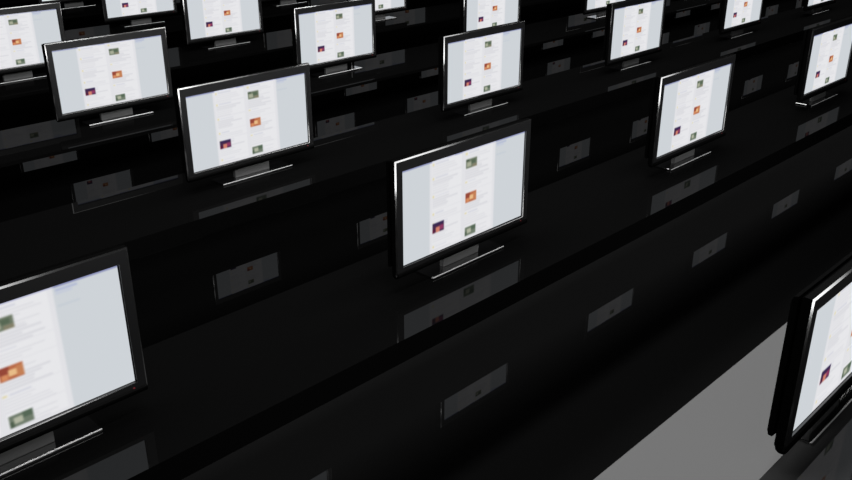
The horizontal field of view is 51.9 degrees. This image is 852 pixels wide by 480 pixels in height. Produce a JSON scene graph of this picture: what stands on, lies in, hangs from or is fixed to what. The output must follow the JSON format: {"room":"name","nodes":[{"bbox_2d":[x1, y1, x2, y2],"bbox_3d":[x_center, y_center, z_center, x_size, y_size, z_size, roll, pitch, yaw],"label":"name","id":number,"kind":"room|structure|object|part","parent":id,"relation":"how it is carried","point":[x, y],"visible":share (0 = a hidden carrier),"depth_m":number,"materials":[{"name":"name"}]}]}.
{"room":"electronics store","nodes":[
{"label":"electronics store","id":0,"kind":"room"},
{"bbox_2d":[0,0,851,348],"bbox_3d":[-5.513,-13.992,40.678,58.250,0.200,110.000,21,31,40],"label":"floor","id":1,"kind":"structure","parent":0,"point":[180,288],"depth_m":10.78,"materials":[{"name":"black"}]},
{"bbox_2d":[60,0,179,18],"bbox_3d":[5.673,-7.471,23.971,1.002,1.258,52.000,21,31,40],"label":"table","id":2,"kind":"object","parent":1,"relation":"on","point":[90,10],"visible":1,"depth_m":13.23,"materials":[{"name":"black paint"}]},
{"bbox_2d":[37,0,95,9],"bbox_3d":[-5.464,-3.947,13.430,0.158,0.744,1.103,21,31,40],"label":"television","id":3,"kind":"object","parent":2,"relation":"on","point":[68,4],"visible":0.87,"depth_m":13.48,"materials":[{"name":"black plastic"}]},
{"bbox_3d":[-5.415,-3.975,13.366,0.001,0.630,1.090,21,31,40],"label":"frame","id":4,"kind":"part","parent":3,"relation":"part of","materials":[{"name":"black plastic"}]},
{"bbox_2d":[65,0,345,39],"bbox_3d":[7.148,-6.893,22.651,0.967,1.258,52.000,21,31,40],"label":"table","id":5,"kind":"object","parent":1,"relation":"on","point":[172,23],"visible":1,"depth_m":12.13,"materials":[{"name":"black paint"}]},
{"bbox_2d":[100,0,177,27],"bbox_3d":[-3.977,-3.349,12.065,0.158,0.744,1.103,21,31,40],"label":"television","id":6,"kind":"object","parent":5,"relation":"on","point":[140,12],"visible":1,"depth_m":12.06,"materials":[{"name":"white glass"}]},
{"bbox_2d":[261,0,305,6],"bbox_3d":[-2.193,-4.082,13.738,0.158,0.744,1.103,21,31,40],"label":"television","id":7,"kind":"object","parent":5,"relation":"on","point":[282,2],"visible":0.95,"depth_m":13.79,"materials":[{"name":"black plastic"}]},
{"bbox_2d":[0,0,557,100],"bbox_3d":[8.624,-6.315,21.331,0.932,1.258,52.000,21,31,40],"label":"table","id":8,"kind":"object","parent":1,"relation":"on","point":[191,55],"visible":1,"depth_m":10.79,"materials":[{"name":"black paint"}]},
{"bbox_2d":[0,2,65,83],"bbox_3d":[-4.277,-2.018,9.024,0.158,0.744,1.103,21,31,40],"label":"television","id":9,"kind":"object","parent":8,"relation":"on","point":[23,29],"visible":0.81,"depth_m":9.08,"materials":[{"name":"black plastic"}]},
{"bbox_3d":[-4.209,-1.670,9.134,0.005,0.006,0.612,21,31,40],"label":"trim","id":10,"kind":"part","parent":9,"relation":"part of","materials":[{"name":"silver metal"}]},
{"bbox_2d":[180,0,263,49],"bbox_3d":[-2.493,-2.750,10.697,0.158,0.744,1.103,21,31,40],"label":"television","id":11,"kind":"object","parent":8,"relation":"on","point":[221,22],"visible":1,"depth_m":10.65,"materials":[{"name":"white glass"}]},
{"bbox_3d":[-2.500,-2.816,10.676,0.064,0.590,1.095,21,31,40],"label":"casing","id":12,"kind":"part","parent":11,"relation":"part of","materials":[{"name":"black plastic"}]},
{"bbox_3d":[-2.463,-2.785,10.650,0.040,0.643,1.103,21,31,40],"label":"frame","id":13,"kind":"part","parent":11,"relation":"part of","materials":[{"name":"black plastic"}]},
{"bbox_2d":[346,0,406,21],"bbox_3d":[-0.709,-3.483,12.370,0.158,0.744,1.103,21,31,40],"label":"television","id":14,"kind":"object","parent":8,"relation":"on","point":[382,7],"visible":0.41,"depth_m":12.54,"materials":[{"name":"black plastic"}]},
{"bbox_3d":[-0.660,-3.510,12.306,0.001,0.630,1.090,21,31,40],"label":"frame","id":15,"kind":"part","parent":14,"relation":"part of","materials":[{"name":"black plastic"}]},
{"bbox_2d":[0,0,719,167],"bbox_3d":[10.099,-5.736,20.010,0.897,1.258,52.000,21,31,40],"label":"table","id":16,"kind":"object","parent":1,"relation":"on","point":[18,145],"visible":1,"depth_m":8.27,"materials":[{"name":"black paint"}]},
{"bbox_2d":[41,27,173,125],"bbox_3d":[-2.769,-1.429,7.679,0.158,0.744,1.103,21,31,40],"label":"television","id":17,"kind":"object","parent":16,"relation":"on","point":[109,75],"visible":1,"depth_m":7.61,"materials":[{"name":"black plastic"}]},
{"bbox_3d":[-2.777,-1.495,7.657,0.064,0.590,1.095,21,31,40],"label":"casing","id":18,"kind":"part","parent":17,"relation":"part of","materials":[{"name":"black plastic"}]},
{"bbox_3d":[-2.701,-1.080,7.788,0.005,0.006,0.612,21,31,40],"label":"trim","id":19,"kind":"part","parent":17,"relation":"part of","materials":[{"name":"silver metal"}]},
{"bbox_2d":[290,0,376,77],"bbox_3d":[-0.985,-2.161,9.351,0.158,0.744,1.103,21,31,40],"label":"television","id":20,"kind":"object","parent":16,"relation":"on","point":[328,36],"visible":1,"depth_m":9.29,"materials":[{"name":"black plastic"}]},
{"bbox_3d":[-0.992,-2.227,9.330,0.064,0.590,1.095,21,31,40],"label":"casing","id":21,"kind":"part","parent":20,"relation":"part of","materials":[{"name":"black plastic"}]},
{"bbox_3d":[-0.955,-2.196,9.305,0.040,0.643,1.103,21,31,40],"label":"frame","id":22,"kind":"part","parent":20,"relation":"part of","materials":[{"name":"black plastic"}]},
{"bbox_2d":[460,0,520,32],"bbox_3d":[0.799,-2.894,11.024,0.158,0.744,1.103,21,31,40],"label":"television","id":23,"kind":"object","parent":16,"relation":"on","point":[474,14],"visible":0.84,"depth_m":10.93,"materials":[{"name":"white glass"}]},
{"bbox_3d":[0.792,-2.960,11.003,0.064,0.590,1.095,21,31,40],"label":"casing","id":24,"kind":"part","parent":23,"relation":"part of","materials":[{"name":"black plastic"}]},
{"bbox_3d":[0.829,-2.928,10.977,0.040,0.643,1.103,21,31,40],"label":"frame","id":25,"kind":"part","parent":23,"relation":"part of","materials":[{"name":"black plastic"}]},
{"bbox_2d":[581,0,623,18],"bbox_3d":[2.583,-3.626,12.697,0.158,0.744,1.103,21,31,40],"label":"television","id":26,"kind":"object","parent":16,"relation":"on","point":[598,7],"visible":0.73,"depth_m":12.59,"materials":[{"name":"black plastic"}]},
{"bbox_3d":[2.632,-3.654,12.633,0.001,0.630,1.090,21,31,40],"label":"frame","id":27,"kind":"part","parent":26,"relation":"part of","materials":[{"name":"black plastic"}]},
{"bbox_2d":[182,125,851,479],"bbox_3d":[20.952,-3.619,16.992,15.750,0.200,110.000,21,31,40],"label":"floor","id":28,"kind":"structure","parent":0,"point":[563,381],"depth_m":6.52,"materials":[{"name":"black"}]},
{"bbox_2d":[0,62,851,479],"bbox_3d":[13.049,-4.580,17.369,0.827,1.258,52.000,21,31,40],"label":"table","id":29,"kind":"object","parent":28,"relation":"on","point":[217,387],"visible":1,"depth_m":4.50,"materials":[{"name":"black paint"}]},
{"bbox_2d":[0,245,147,475],"bbox_3d":[-1.601,0.508,3.256,0.158,0.744,1.103,21,31,40],"label":"television","id":30,"kind":"object","parent":29,"relation":"on","point":[71,346],"visible":1,"depth_m":3.37,"materials":[{"name":"black plastic"}]},
{"bbox_3d":[-1.533,0.857,3.365,0.005,0.006,0.612,21,31,40],"label":"trim","id":31,"kind":"part","parent":30,"relation":"part of","materials":[{"name":"silver metal"}]},
{"bbox_3d":[-1.608,0.442,3.235,0.064,0.590,1.095,21,31,40],"label":"casing","id":32,"kind":"part","parent":30,"relation":"part of","materials":[{"name":"black plastic"}]},
{"bbox_3d":[-1.571,0.474,3.209,0.040,0.643,1.103,21,31,40],"label":"frame","id":33,"kind":"part","parent":30,"relation":"part of","materials":[{"name":"black plastic"}]},
{"bbox_2d":[386,118,530,278],"bbox_3d":[0.183,-0.224,4.929,0.158,0.744,1.103,21,31,40],"label":"television","id":34,"kind":"object","parent":29,"relation":"on","point":[445,201],"visible":1,"depth_m":4.84,"materials":[{"name":"black plastic"}]},
{"bbox_3d":[0.252,0.124,5.038,0.005,0.006,0.612,21,31,40],"label":"trim","id":35,"kind":"part","parent":34,"relation":"part of","materials":[{"name":"silver metal"}]},
{"bbox_2d":[644,54,735,170],"bbox_3d":[1.967,-0.957,6.601,0.158,0.744,1.103,21,31,40],"label":"television","id":36,"kind":"object","parent":29,"relation":"on","point":[688,110],"visible":1,"depth_m":6.50,"materials":[{"name":"black plastic"}]},
{"bbox_3d":[2.036,-0.609,6.711,0.005,0.006,0.612,21,31,40],"label":"trim","id":37,"kind":"part","parent":36,"relation":"part of","materials":[{"name":"silver metal"}]},
{"bbox_2d":[794,16,851,106],"bbox_3d":[3.752,-1.689,8.274,0.158,0.744,1.103,21,31,40],"label":"television","id":38,"kind":"object","parent":29,"relation":"on","point":[826,49],"visible":1,"depth_m":8.15,"materials":[{"name":"black plastic"}]},
{"bbox_2d":[0,0,851,281],"bbox_3d":[11.574,-5.158,18.690,0.862,1.258,52.000,21,31,40],"label":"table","id":39,"kind":"object","parent":28,"relation":"on","point":[151,217],"visible":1,"depth_m":6.57,"materials":[{"name":"black paint"}]},
{"bbox_2d":[173,63,313,185],"bbox_3d":[-1.292,-0.827,6.304,0.158,0.744,1.103,21,31,40],"label":"television","id":40,"kind":"object","parent":39,"relation":"on","point":[238,124],"visible":1,"depth_m":6.23,"materials":[{"name":"black plastic"}]},
{"bbox_3d":[-1.300,-0.893,6.283,0.064,0.590,1.095,21,31,40],"label":"casing","id":41,"kind":"part","parent":40,"relation":"part of","materials":[{"name":"black plastic"}]},
{"bbox_3d":[-1.224,-0.478,6.414,0.005,0.006,0.612,21,31,40],"label":"trim","id":42,"kind":"part","parent":40,"relation":"part of","materials":[{"name":"silver metal"}]},
{"bbox_2d":[438,20,524,115],"bbox_3d":[0.492,-1.559,7.977,0.158,0.744,1.103,21,31,40],"label":"television","id":43,"kind":"object","parent":39,"relation":"on","point":[478,66],"visible":1,"depth_m":7.90,"materials":[{"name":"black plastic"}]},
{"bbox_3d":[0.485,-1.625,7.956,0.064,0.590,1.095,21,31,40],"label":"casing","id":44,"kind":"part","parent":43,"relation":"part of","materials":[{"name":"black plastic"}]},
{"bbox_3d":[0.560,-1.211,8.086,0.005,0.006,0.612,21,31,40],"label":"trim","id":45,"kind":"part","parent":43,"relation":"part of","materials":[{"name":"silver metal"}]},
{"bbox_2d":[602,0,666,70],"bbox_3d":[2.276,-2.292,9.650,0.158,0.744,1.103,21,31,40],"label":"television","id":46,"kind":"object","parent":39,"relation":"on","point":[633,28],"visible":1,"depth_m":9.56,"materials":[{"name":"white glass"}]},
{"bbox_3d":[2.269,-2.358,9.629,0.064,0.590,1.095,21,31,40],"label":"casing","id":47,"kind":"part","parent":46,"relation":"part of","materials":[{"name":"black plastic"}]},
{"bbox_3d":[2.306,-2.326,9.603,0.040,0.643,1.103,21,31,40],"label":"frame","id":48,"kind":"part","parent":46,"relation":"part of","materials":[{"name":"black plastic"}]},
{"bbox_2d":[717,0,763,38],"bbox_3d":[4.060,-3.024,11.322,0.158,0.744,1.103,21,31,40],"label":"television","id":49,"kind":"object","parent":39,"relation":"on","point":[734,16],"visible":1,"depth_m":11.28,"materials":[{"name":"white glass"}]},
{"bbox_3d":[4.053,-3.090,11.301,0.064,0.590,1.095,21,31,40],"label":"casing","id":50,"kind":"part","parent":49,"relation":"part of","materials":[{"name":"black plastic"}]},
{"bbox_3d":[4.090,-3.059,11.275,0.040,0.643,1.103,21,31,40],"label":"frame","id":51,"kind":"part","parent":49,"relation":"part of","materials":[{"name":"black plastic"}]},
{"bbox_2d":[801,0,835,14],"bbox_3d":[5.844,-3.757,12.995,0.158,0.744,1.103,21,31,40],"label":"television","id":52,"kind":"object","parent":39,"relation":"on","point":[815,5],"visible":1,"depth_m":12.98,"materials":[{"name":"black plastic"}]},
{"bbox_3d":[5.893,-3.784,12.931,0.001,0.630,1.090,21,31,40],"label":"frame","id":53,"kind":"part","parent":52,"relation":"part of","materials":[{"name":"black plastic"}]},
{"bbox_2d":[594,323,851,479],"bbox_3d":[14.525,-4.002,16.049,0.792,1.258,52.000,21,31,40],"label":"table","id":54,"kind":"object","parent":28,"relation":"on","point":[721,433],"visible":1,"depth_m":3.49,"materials":[{"name":"black paint"}]},
{"bbox_2d":[767,252,851,454],"bbox_3d":[1.675,0.371,3.569,0.158,0.744,1.103,21,31,40],"label":"television","id":55,"kind":"object","parent":54,"relation":"on","point":[813,386],"visible":1,"depth_m":3.27,"materials":[{"name":"black plastic"}]},
{"bbox_3d":[1.724,0.344,3.505,0.001,0.630,1.090,21,31,40],"label":"frame","id":56,"kind":"part","parent":55,"relation":"part of","materials":[{"name":"black plastic"}]},
{"bbox_3d":[1.744,0.720,3.678,0.005,0.006,0.612,21,31,40],"label":"trim","id":57,"kind":"part","parent":55,"relation":"part of","materials":[{"name":"silver metal"}]}
]}

